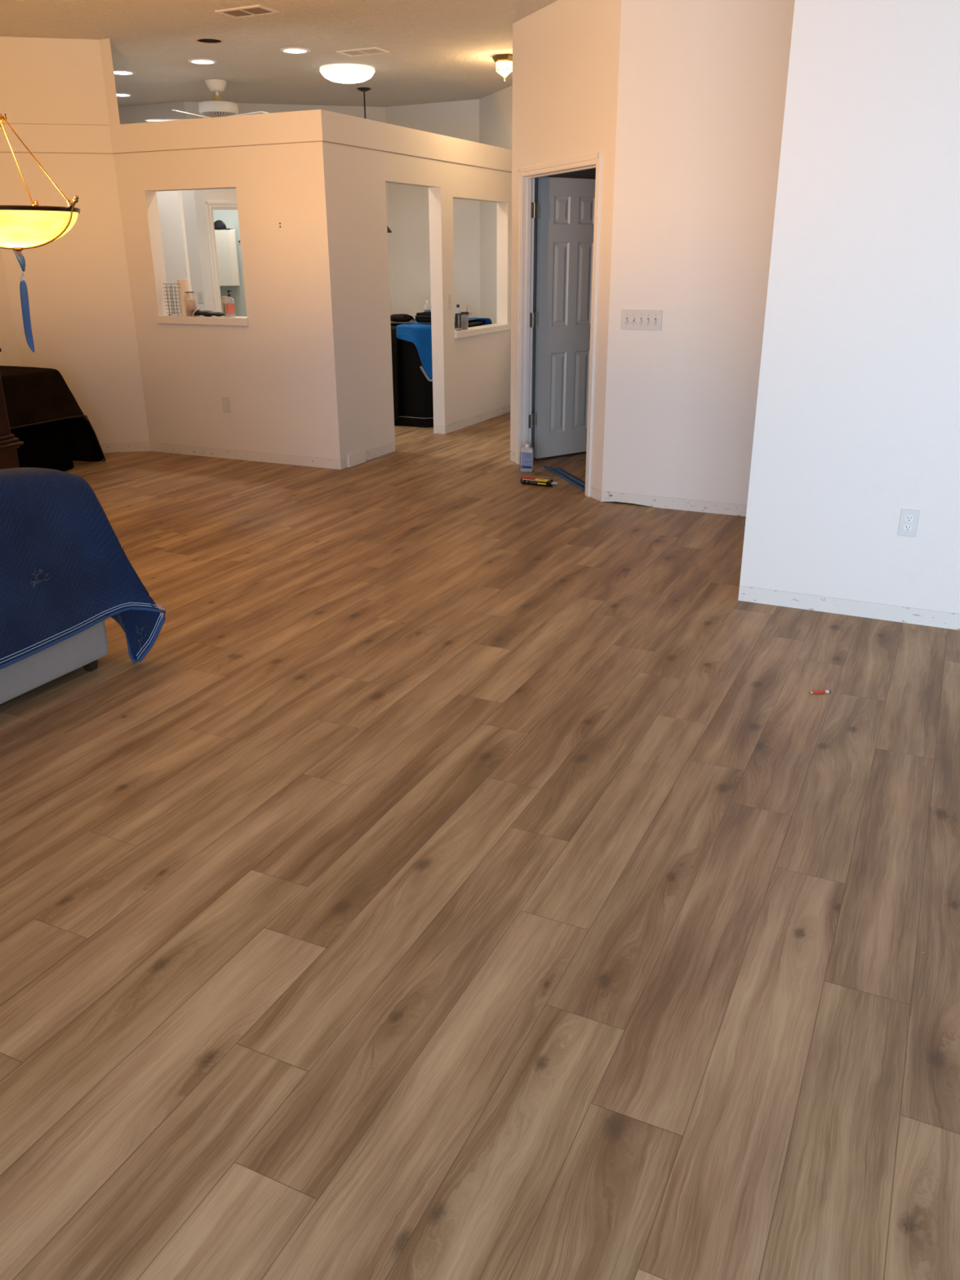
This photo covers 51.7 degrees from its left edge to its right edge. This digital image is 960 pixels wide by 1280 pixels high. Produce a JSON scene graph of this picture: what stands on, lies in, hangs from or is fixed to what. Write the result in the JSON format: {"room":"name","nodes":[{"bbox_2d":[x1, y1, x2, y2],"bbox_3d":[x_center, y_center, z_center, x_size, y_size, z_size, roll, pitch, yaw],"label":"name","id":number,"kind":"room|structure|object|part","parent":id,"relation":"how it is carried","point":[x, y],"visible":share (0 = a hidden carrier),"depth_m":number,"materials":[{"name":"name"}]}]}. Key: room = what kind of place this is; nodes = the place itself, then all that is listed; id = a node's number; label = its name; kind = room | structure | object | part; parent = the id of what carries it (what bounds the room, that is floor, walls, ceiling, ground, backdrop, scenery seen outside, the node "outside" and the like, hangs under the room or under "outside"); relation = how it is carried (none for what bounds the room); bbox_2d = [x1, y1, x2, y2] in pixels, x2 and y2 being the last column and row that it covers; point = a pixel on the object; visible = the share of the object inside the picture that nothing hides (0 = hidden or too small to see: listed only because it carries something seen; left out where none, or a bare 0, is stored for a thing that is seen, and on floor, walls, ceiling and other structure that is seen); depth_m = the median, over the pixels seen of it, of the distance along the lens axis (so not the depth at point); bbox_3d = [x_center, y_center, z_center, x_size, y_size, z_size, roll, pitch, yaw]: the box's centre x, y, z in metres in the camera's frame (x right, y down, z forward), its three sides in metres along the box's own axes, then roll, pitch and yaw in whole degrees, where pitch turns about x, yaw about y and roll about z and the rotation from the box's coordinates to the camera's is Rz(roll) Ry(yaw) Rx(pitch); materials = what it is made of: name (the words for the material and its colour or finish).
{"room":"living room","nodes":[
{"label":"living room","id":0,"kind":"room"},
{"bbox_2d":[0,245,21,366],"bbox_3d":[-5.647,-1.587,4.242,0.130,3.078,8.542,10,23,24],"label":"wall","id":1,"kind":"structure","parent":0,"point":[9,354],"depth_m":7.92,"materials":[{"name":"white paint"}]},
{"bbox_2d":[0,36,151,453],"bbox_3d":[-3.315,-3.050,7.952,0.930,3.078,0.130,-5,22,-11],"label":"wall","id":2,"kind":"structure","parent":0,"point":[82,316],"depth_m":7.88,"materials":[{"name":"paint"}]},
{"bbox_2d":[0,123,511,172],"bbox_3d":[-1.247,-3.945,7.827,4.761,0.202,1.903,-12,24,-28],"label":"trim","id":3,"kind":"structure","parent":2,"relation":"attached to","point":[9,123],"depth_m":7.55,"materials":[{"name":"beige paint"}]},
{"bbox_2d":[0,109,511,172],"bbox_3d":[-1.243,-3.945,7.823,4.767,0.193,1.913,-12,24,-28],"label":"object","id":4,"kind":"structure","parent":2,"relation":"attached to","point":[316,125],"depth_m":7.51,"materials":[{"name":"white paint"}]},
{"bbox_2d":[98,38,159,452],"bbox_3d":[-2.938,-3.172,8.259,0.089,3.078,0.789,-10,23,-23],"label":"wall","id":5,"kind":"structure","parent":0,"point":[104,44],"depth_m":7.94,"materials":[{"name":"white paint"}]},
{"bbox_2d":[118,102,205,311],"bbox_3d":[-4.227,-4.454,11.560,2.540,3.078,0.120,10,23,24],"label":"wall","id":6,"kind":"structure","parent":0,"point":[138,113],"depth_m":10.83,"materials":[{"name":"white paint"}]},
{"bbox_2d":[197,291,203,302],"bbox_3d":[-3.157,-3.866,11.163,0.070,0.120,0.019,10,23,24],"label":"light switch","id":7,"kind":"object","parent":6,"relation":"attached to","point":[200,298],"visible":1,"depth_m":11.16,"materials":[{"name":"plastic"}]},
{"bbox_2d":[156,190,192,315],"bbox_3d":[-3.304,-3.445,9.868,1.072,2.420,0.040,10,23,24],"label":"wall","id":8,"kind":"structure","parent":0,"point":[170,203],"depth_m":9.51,"materials":[{"name":"white paint"}]},
{"bbox_2d":[213,209,247,316],"bbox_3d":[-2.681,-4.425,12.119,2.010,2.600,1.708,-5,22,-13],"label":"wall","id":9,"kind":"structure","parent":0,"point":[229,217],"depth_m":12.75,"materials":[{"name":"grey paint"}]},
{"bbox_2d":[213,220,239,286],"bbox_3d":[-3.334,-4.850,12.432,0.555,0.771,0.340,-5,22,-13],"label":"upper cabinet","id":10,"kind":"object","parent":9,"relation":"attached to","point":[225,240],"depth_m":12.33,"materials":[{"name":"white wood"}]},
{"bbox_3d":[-3.228,-5.135,12.244,0.176,0.105,0.150,-5,22,-13],"label":"crown","id":11,"kind":"part","parent":10,"relation":"part of","materials":[{"name":"black fabric"}]},
{"bbox_3d":[-3.189,-5.134,12.255,0.258,0.115,0.150,-5,22,-13],"label":"baseball cap","id":12,"kind":"part","parent":10,"relation":"part of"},
{"bbox_2d":[124,141,349,469],"bbox_3d":[-1.895,-2.662,7.728,1.828,2.504,0.130,10,23,24],"label":"wall","id":13,"kind":"structure","parent":0,"point":[282,374],"depth_m":7.65,"materials":[{"name":"paint"}]},
{"bbox_2d":[155,315,248,325],"bbox_3d":[-2.174,-2.555,7.913,0.908,0.058,0.188,10,23,24],"label":"trim","id":14,"kind":"structure","parent":13,"relation":"attached to","point":[197,320],"depth_m":7.83,"materials":[{"name":"white paint"}]},
{"bbox_2d":[163,283,181,315],"bbox_3d":[-2.467,-2.752,8.008,0.176,0.242,0.070,10,23,24],"label":"wire rack","id":15,"kind":"object","parent":14,"relation":"on","point":[171,287],"visible":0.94,"depth_m":8.01,"materials":[{"name":"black metal"}]},
{"bbox_2d":[177,279,191,315],"bbox_3d":[-2.388,-2.772,8.011,0.112,0.276,0.059,10,23,24],"label":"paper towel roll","id":16,"kind":"object","parent":14,"relation":"on","point":[184,284],"visible":0.81,"depth_m":7.97,"materials":[{"name":"paper"}]},
{"bbox_2d":[183,291,197,315],"bbox_3d":[-2.316,-2.691,7.930,0.100,0.182,0.100,10,23,24],"label":"glass jar","id":17,"kind":"object","parent":14,"relation":"on","point":[190,303],"visible":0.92,"depth_m":7.91,"materials":[{"name":"white"}]},
{"bbox_2d":[191,308,225,316],"bbox_3d":[-2.159,-2.598,7.857,0.310,0.061,0.094,10,23,24],"label":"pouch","id":18,"kind":"object","parent":14,"relation":"on","point":[197,312],"visible":1,"depth_m":7.84,"materials":[{"name":"fabric"}]},
{"bbox_2d":[222,296,231,316],"bbox_3d":[-2.014,-2.649,7.864,0.052,0.150,0.030,10,23,24],"label":"container","id":19,"kind":"object","parent":14,"relation":"on","point":[224,300],"visible":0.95,"depth_m":7.85,"materials":[{"name":"plastic"}]},
{"bbox_2d":[225,289,235,315],"bbox_3d":[-1.962,-2.642,7.770,0.072,0.202,0.069,10,23,24],"label":"soap bottle","id":20,"kind":"object","parent":14,"relation":"on","point":[230,309],"visible":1,"depth_m":7.76,"materials":[{"name":"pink plastic"}]},
{"bbox_2d":[222,396,231,412],"bbox_3d":[-2.058,-1.907,8.025,0.075,0.120,0.009,10,23,24],"label":"wall outlet","id":21,"kind":"object","parent":13,"relation":"attached to","point":[225,401],"visible":1,"depth_m":8.02,"materials":[{"name":"plastic"}]},
{"bbox_2d":[0,0,557,106],"bbox_3d":[-1.179,-3.510,4.870,14.100,0.001,15.300,10,23,24],"label":"ceiling","id":22,"kind":"structure","parent":0,"point":[440,51],"depth_m":7.52,"materials":[{"name":"white paint"}]},
{"bbox_2d":[0,113,79,256],"bbox_3d":[-1.984,-2.352,4.001,0.571,1.515,0.551,10,23,24],"label":"chandelier","id":23,"kind":"object","parent":22,"relation":"hanging from","point":[21,227],"visible":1,"depth_m":4.11,"materials":[{"name":"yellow glass"}]},
{"bbox_3d":[-2.000,-2.055,4.283,0.006,0.329,0.243,-1,21,-3],"label":"suspension rod","id":24,"kind":"part","parent":23,"relation":"part of","materials":[{"name":"gold metal"}]},
{"bbox_2d":[13,249,34,352],"bbox_3d":[-1.993,-1.484,4.341,0.050,0.434,0.028,-7,22,-16],"label":"streamer","id":25,"kind":"object","parent":23,"relation":"hanging from","point":[23,286],"visible":1,"depth_m":4.35},
{"bbox_3d":[-1.845,-1.994,4.125,0.243,0.329,0.006,3,22,8],"label":"suspension rod","id":26,"kind":"part","parent":23,"relation":"part of","materials":[{"name":"gold metal"}]},
{"bbox_3d":[-1.991,-1.757,4.239,0.528,0.142,0.528,10,23,24],"label":"lamp shade","id":27,"kind":"part","parent":23,"relation":"part of","materials":[{"name":"yellow glass"}]},
{"bbox_2d":[113,70,135,75],"bbox_3d":[-3.166,-5.058,8.729,0.240,0.108,0.240,10,23,24],"label":"recessed light","id":28,"kind":"object","parent":22,"relation":"in","point":[116,72],"visible":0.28,"depth_m":8.81,"materials":[{"name":"white glass"}]},
{"bbox_2d":[116,93,133,97],"bbox_3d":[-3.617,-5.530,9.944,0.240,0.108,0.240,10,23,24],"label":"recessed light","id":29,"kind":"object","parent":22,"relation":"in","point":[120,95],"visible":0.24,"depth_m":10.03,"materials":[{"name":"white glass"}]},
{"bbox_2d":[187,58,217,64],"bbox_3d":[-2.317,-4.877,8.252,0.240,0.108,0.240,10,23,24],"label":"recessed light","id":30,"kind":"object","parent":22,"relation":"in","point":[199,61],"visible":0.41,"depth_m":8.32,"materials":[{"name":"white glass"}]},
{"bbox_2d":[145,79,269,121],"bbox_3d":[-2.449,-5.020,9.228,1.323,0.345,1.308,10,23,24],"label":"ceiling fan","id":31,"kind":"object","parent":22,"relation":"hanging from","point":[215,108],"visible":0.59,"depth_m":9.17,"materials":[{"name":"plastic"}]},
{"bbox_3d":[-2.879,-4.897,9.331,0.550,0.036,0.138,0,21,0],"label":"blade","id":32,"kind":"part","parent":31,"relation":"part of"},
{"bbox_3d":[-2.588,-4.751,8.952,0.138,0.036,0.550,7,22,17],"label":"blade","id":33,"kind":"part","parent":31,"relation":"part of","materials":[{"name":"white"}]},
{"bbox_2d":[200,111,236,117],"bbox_3d":[-2.454,-4.929,9.315,0.342,0.050,0.342,10,23,24],"label":"vent","id":34,"kind":"object","parent":31,"relation":"attached to","point":[211,114],"depth_m":9.21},
{"bbox_3d":[-2.112,-4.808,9.092,0.550,0.036,0.138,15,26,34],"label":"blade","id":35,"kind":"part","parent":31,"relation":"part of","materials":[{"name":"white"}]},
{"bbox_2d":[194,37,224,44],"bbox_3d":[-2.040,-4.593,7.438,0.224,0.167,0.224,10,23,24],"label":"recessed light housing","id":36,"kind":"object","parent":22,"relation":"in","point":[202,40],"visible":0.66,"depth_m":7.53,"materials":[{"name":"black metal"}]},
{"bbox_2d":[214,4,279,18],"bbox_3d":[-1.543,-4.167,6.569,0.360,0.010,0.220,10,23,24],"label":"ceiling vent","id":37,"kind":"object","parent":22,"relation":"in","point":[256,10],"visible":1,"depth_m":6.55,"materials":[{"name":"white metal"}]},
{"bbox_2d":[280,47,310,53],"bbox_3d":[-1.465,-4.715,7.828,0.240,0.108,0.240,10,23,24],"label":"recessed light","id":38,"kind":"object","parent":22,"relation":"in","point":[288,50],"visible":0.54,"depth_m":7.90,"materials":[{"name":"white glass"}]},
{"bbox_2d":[319,63,375,84],"bbox_3d":[-1.154,-4.920,8.632,0.484,0.112,0.484,10,23,24],"label":"dome ceiling light","id":39,"kind":"object","parent":22,"relation":"attached to","point":[347,73],"visible":1,"depth_m":8.49,"materials":[{"name":"white glass"}]},
{"bbox_2d":[336,46,389,56],"bbox_3d":[-0.933,-4.689,7.896,0.360,0.010,0.220,10,23,24],"label":"ceiling vent","id":40,"kind":"object","parent":22,"relation":"in","point":[368,51],"visible":1,"depth_m":7.88,"materials":[{"name":"white metal"}]},
{"bbox_2d":[356,87,392,232],"bbox_3d":[-1.130,-4.781,9.911,0.456,1.302,0.456,10,23,24],"label":"pendant lamp","id":41,"kind":"object","parent":22,"relation":"hanging from","point":[361,89],"visible":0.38,"depth_m":9.69,"materials":[{"name":"black metal"}]},
{"bbox_3d":[-1.130,-4.866,9.878,0.014,1.080,0.015,10,23,24],"label":"rod","id":42,"kind":"part","parent":41,"relation":"part of","materials":[{"name":"black metal"}]},
{"bbox_3d":[-1.127,-4.306,10.097,0.456,0.282,0.456,10,23,24],"label":"lamp shade","id":43,"kind":"part","parent":41,"relation":"part of","materials":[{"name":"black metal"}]},
{"bbox_2d":[492,53,512,80],"bbox_3d":[0.203,-4.705,8.155,0.207,0.180,0.197,10,23,24],"label":"lantern","id":44,"kind":"object","parent":22,"relation":"attached to","point":[504,62],"visible":0.91,"depth_m":8.10,"materials":[{"name":"white glass"}]},
{"bbox_3d":[0.203,-4.698,8.158,0.150,0.115,0.143,10,23,24],"label":"lamp shade","id":45,"kind":"part","parent":44,"relation":"part of","materials":[{"name":"white glass"}]},
{"bbox_2d":[184,102,392,315],"bbox_3d":[-2.084,-4.360,11.289,2.133,3.078,0.120,-5,22,-13],"label":"wall","id":46,"kind":"structure","parent":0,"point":[375,113],"depth_m":10.85,"materials":[{"name":"white paint"}]},
{"bbox_2d":[204,201,237,312],"bbox_3d":[-2.560,-3.865,11.349,0.931,2.117,0.143,-5,22,-13],"label":"door frame","id":47,"kind":"structure","parent":46,"relation":"attached to","point":[210,206],"depth_m":10.96,"materials":[{"name":"white paint"}]},
{"bbox_2d":[332,143,511,461],"bbox_3d":[-0.403,-3.088,8.797,0.120,2.504,3.230,10,23,24],"label":"wall","id":48,"kind":"structure","parent":0,"point":[472,375],"depth_m":8.24,"materials":[{"name":"paint"}]},
{"bbox_2d":[346,450,365,467],"bbox_3d":[-0.986,-1.452,7.931,0.015,0.092,0.250,10,23,24],"label":"baseboard","id":49,"kind":"structure","parent":48,"relation":"attached to","point":[357,458],"depth_m":7.92,"materials":[{"name":"white paint"}]},
{"bbox_2d":[447,294,451,309],"bbox_3d":[-0.271,-3.050,8.935,0.019,0.120,0.070,10,23,24],"label":"light switch","id":50,"kind":"object","parent":48,"relation":"attached to","point":[449,296],"visible":1,"depth_m":8.93,"materials":[{"name":"plastic"}]},
{"bbox_2d":[454,323,510,338],"bbox_3d":[-0.031,-3.019,9.665,0.178,0.056,1.222,10,23,24],"label":"trim","id":51,"kind":"structure","parent":48,"relation":"attached to","point":[490,328],"depth_m":9.63,"materials":[{"name":"white paint"}]},
{"bbox_2d":[455,304,461,330],"bbox_3d":[-0.203,-2.999,9.218,0.055,0.234,0.056,-4,22,-9],"label":"water bottle","id":52,"kind":"object","parent":51,"relation":"on","point":[458,316],"visible":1,"depth_m":9.21,"materials":[{"name":"white plastic"}]},
{"bbox_2d":[459,304,469,329],"bbox_3d":[-0.148,-3.050,9.361,0.094,0.222,0.094,10,23,24],"label":"tumbler","id":53,"kind":"object","parent":51,"relation":"on","point":[463,326],"visible":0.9,"depth_m":9.36,"materials":[{"name":"grey plastic"}]},
{"bbox_3d":[-0.149,-3.085,9.347,0.094,0.023,0.094,10,23,24],"label":"lid","id":54,"kind":"part","parent":53,"relation":"part of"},
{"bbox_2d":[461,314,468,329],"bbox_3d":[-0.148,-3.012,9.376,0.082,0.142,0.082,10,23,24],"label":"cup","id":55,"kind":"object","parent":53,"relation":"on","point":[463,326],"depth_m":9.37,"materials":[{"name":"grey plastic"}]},
{"bbox_2d":[385,98,479,318],"bbox_3d":[-0.488,-4.356,11.254,1.177,3.078,0.120,11,24,27],"label":"wall","id":56,"kind":"structure","parent":0,"point":[408,205],"depth_m":11.11,"materials":[{"name":"white paint"}]},
{"bbox_2d":[0,412,959,1279],"bbox_3d":[-1.693,-0.750,6.272,16.315,0.001,18.935,10,23,24],"label":"floor","id":57,"kind":"structure","parent":0,"point":[455,877],"depth_m":2.59,"materials":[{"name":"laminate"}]},
{"bbox_2d":[0,347,23,469],"bbox_3d":[-3.378,-1.234,6.099,0.610,1.045,0.835,10,23,24],"label":"base cabinet","id":58,"kind":"object","parent":57,"relation":"on","point":[9,443],"visible":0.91,"depth_m":6.27,"materials":[{"name":"brown wood"}]},
{"bbox_3d":[-3.378,-1.188,6.117,0.610,0.085,0.835,10,23,24],"label":"moulding","id":59,"kind":"part","parent":58,"relation":"part of","materials":[{"name":"brown wood"}]},
{"bbox_2d":[0,619,108,704],"bbox_3d":[-2.418,0.059,3.160,0.915,0.765,2.302,10,23,24],"label":"bed base","id":60,"kind":"object","parent":57,"relation":"on","point":[84,648],"visible":0.11,"depth_m":3.80,"materials":[{"name":"grey fabric"}]},
{"bbox_2d":[0,467,166,669],"bbox_3d":[-2.506,-0.018,3.211,1.477,0.866,2.562,10,23,24],"label":"blanket","id":61,"kind":"object","parent":60,"relation":"on","point":[64,569],"visible":1,"depth_m":3.72,"materials":[{"name":"blue fabric"}]},
{"bbox_3d":[-1.590,0.097,4.037,0.045,0.048,0.045,10,23,24],"label":"leg","id":62,"kind":"part","parent":60,"relation":"part of","materials":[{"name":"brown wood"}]},
{"bbox_2d":[390,318,484,427],"bbox_3d":[-0.631,-2.737,10.065,0.997,0.930,1.147,10,23,24],"label":"base cabinet","id":63,"kind":"object","parent":57,"relation":"on","point":[415,404],"visible":0.34,"depth_m":9.57,"materials":[{"name":"paint"}]},
{"bbox_2d":[391,323,404,422],"bbox_3d":[-0.980,-2.621,9.683,0.511,0.905,0.225,10,23,24],"label":"cover","id":64,"kind":"object","parent":63,"relation":"hanging from","point":[393,332],"visible":0.16,"depth_m":9.50,"materials":[{"name":"black fabric"}]},
{"bbox_2d":[390,313,414,322],"bbox_3d":[-0.749,-3.068,9.435,0.301,0.080,0.177,10,23,24],"label":"bag","id":65,"kind":"object","parent":64,"relation":"on","point":[402,317],"visible":0.94,"depth_m":9.37,"materials":[{"name":"black fabric"}]},
{"bbox_2d":[396,316,492,381],"bbox_3d":[-0.328,-2.910,9.854,0.449,0.526,1.290,10,23,24],"label":"cloth","id":66,"kind":"object","parent":63,"relation":"on","point":[420,334],"visible":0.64,"depth_m":9.32,"materials":[{"name":"blue fabric"}]},
{"bbox_2d":[414,311,431,322],"bbox_3d":[-0.500,-3.049,9.351,0.231,0.096,0.159,10,23,24],"label":"bag","id":67,"kind":"object","parent":66,"relation":"on","point":[424,317],"visible":0.67,"depth_m":9.29,"materials":[{"name":"black fabric"}]},
{"bbox_2d":[520,444,533,471],"bbox_3d":[0.362,-1.404,7.629,0.101,0.208,0.063,5,22,13],"label":"bottle","id":68,"kind":"object","parent":57,"relation":"on","point":[526,453],"visible":1,"depth_m":7.61,"materials":[{"name":"white plastic"}]},
{"bbox_2d":[520,476,557,487],"bbox_3d":[0.431,-1.145,7.180,0.283,0.054,0.054,10,24,25],"label":"cartridge","id":69,"kind":"object","parent":57,"relation":"on","point":[524,480],"visible":1,"depth_m":7.16,"materials":[{"name":"plastic"}]},
{"bbox_2d":[543,466,585,489],"bbox_3d":[0.630,-1.226,7.446,0.056,0.005,0.870,-6,22,-15],"label":"tape","id":70,"kind":"object","parent":57,"relation":"on","point":[551,469],"visible":0.95,"depth_m":7.41,"materials":[{"name":"blue plastic"}]},
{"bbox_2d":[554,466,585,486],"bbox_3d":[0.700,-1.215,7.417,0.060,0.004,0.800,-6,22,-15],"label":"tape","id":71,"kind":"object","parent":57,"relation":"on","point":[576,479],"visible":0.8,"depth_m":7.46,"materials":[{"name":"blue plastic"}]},
{"bbox_2d":[808,689,831,693],"bbox_3d":[1.298,0.199,3.787,0.086,0.011,0.015,-3,21,-6],"label":"pencil","id":72,"kind":"object","parent":57,"relation":"on","point":[824,691],"visible":1,"depth_m":3.78,"materials":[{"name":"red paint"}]},
{"bbox_3d":[-3.739,-1.571,7.378,0.650,0.745,1.000,10,23,24],"label":"covered table","id":73,"kind":"object","parent":57,"relation":"on","visible":0},
{"bbox_2d":[9,419,74,471],"bbox_3d":[-3.435,-1.540,7.342,0.421,0.689,1.177,0,21,1],"label":"furniture cover","id":74,"kind":"object","parent":73,"relation":"on","point":[46,445],"visible":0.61,"depth_m":7.51,"materials":[{"name":"black fabric"}]},
{"bbox_2d":[0,365,106,461],"bbox_3d":[-3.601,-1.628,7.490,0.767,0.786,1.424,10,23,24],"label":"blanket","id":75,"kind":"object","parent":73,"relation":"on","point":[33,396],"visible":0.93,"depth_m":7.45,"materials":[{"name":"black fabric"}]},
{"bbox_2d":[479,85,512,324],"bbox_3d":[0.479,-3.814,9.855,0.120,3.078,2.517,-8,23,-18],"label":"wall","id":76,"kind":"structure","parent":0,"point":[495,108],"depth_m":10.44,"materials":[{"name":"white paint"}]},
{"bbox_2d":[531,168,595,448],"bbox_3d":[0.731,-3.236,8.370,0.115,3.078,2.039,10,23,24],"label":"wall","id":77,"kind":"structure","parent":0,"point":[589,173],"depth_m":7.90,"materials":[{"name":"white paint"}]},
{"bbox_2d":[510,0,621,502],"bbox_3d":[0.568,-2.643,6.856,0.088,3.078,1.590,-8,23,-20],"label":"wall","id":78,"kind":"structure","parent":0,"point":[566,53],"depth_m":6.42,"materials":[{"name":"paint"}]},
{"bbox_2d":[515,152,602,497],"bbox_3d":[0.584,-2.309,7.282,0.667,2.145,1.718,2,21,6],"label":"door frame","id":79,"kind":"structure","parent":78,"relation":"attached to","point":[566,211],"depth_m":7.66,"materials":[{"name":"white paint"}]},
{"bbox_2d":[601,0,795,516],"bbox_3d":[2.736,-2.068,5.353,4.200,3.078,0.115,10,23,24],"label":"wall","id":80,"kind":"structure","parent":0,"point":[702,84],"depth_m":5.91,"materials":[{"name":"paint"}]},
{"bbox_2d":[620,309,662,330],"bbox_3d":[1.009,-1.999,6.181,0.264,0.120,0.019,10,23,24],"label":"light switch","id":81,"kind":"object","parent":80,"relation":"attached to","point":[631,319],"visible":1,"depth_m":6.17,"materials":[{"name":"plastic"}]},
{"bbox_2d":[737,0,959,630],"bbox_3d":[3.178,-1.326,3.447,4.224,3.078,0.125,10,23,24],"label":"wall","id":82,"kind":"structure","parent":0,"point":[857,418],"depth_m":4.17,"materials":[{"name":"paint"}]},
{"bbox_2d":[897,508,919,537],"bbox_3d":[1.881,-0.514,4.348,0.075,0.120,0.009,10,23,24],"label":"wall outlet","id":83,"kind":"object","parent":82,"relation":"attached to","point":[908,520],"visible":1,"depth_m":4.34,"materials":[{"name":"plastic"}]},
{"bbox_2d":[903,524,912,531],"bbox_3d":[1.880,-0.494,4.353,0.037,0.028,0.003,10,23,24],"label":"receptacle","id":84,"kind":"object","parent":83,"relation":"attached to","point":[907,527],"depth_m":4.35,"materials":[{"name":"plastic"}]},
{"bbox_2d":[904,515,913,521],"bbox_3d":[1.880,-0.532,4.338,0.037,0.028,0.003,10,23,24],"label":"receptacle","id":85,"kind":"object","parent":83,"relation":"attached to","point":[907,517],"depth_m":4.34,"materials":[{"name":"plastic"}]}
]}

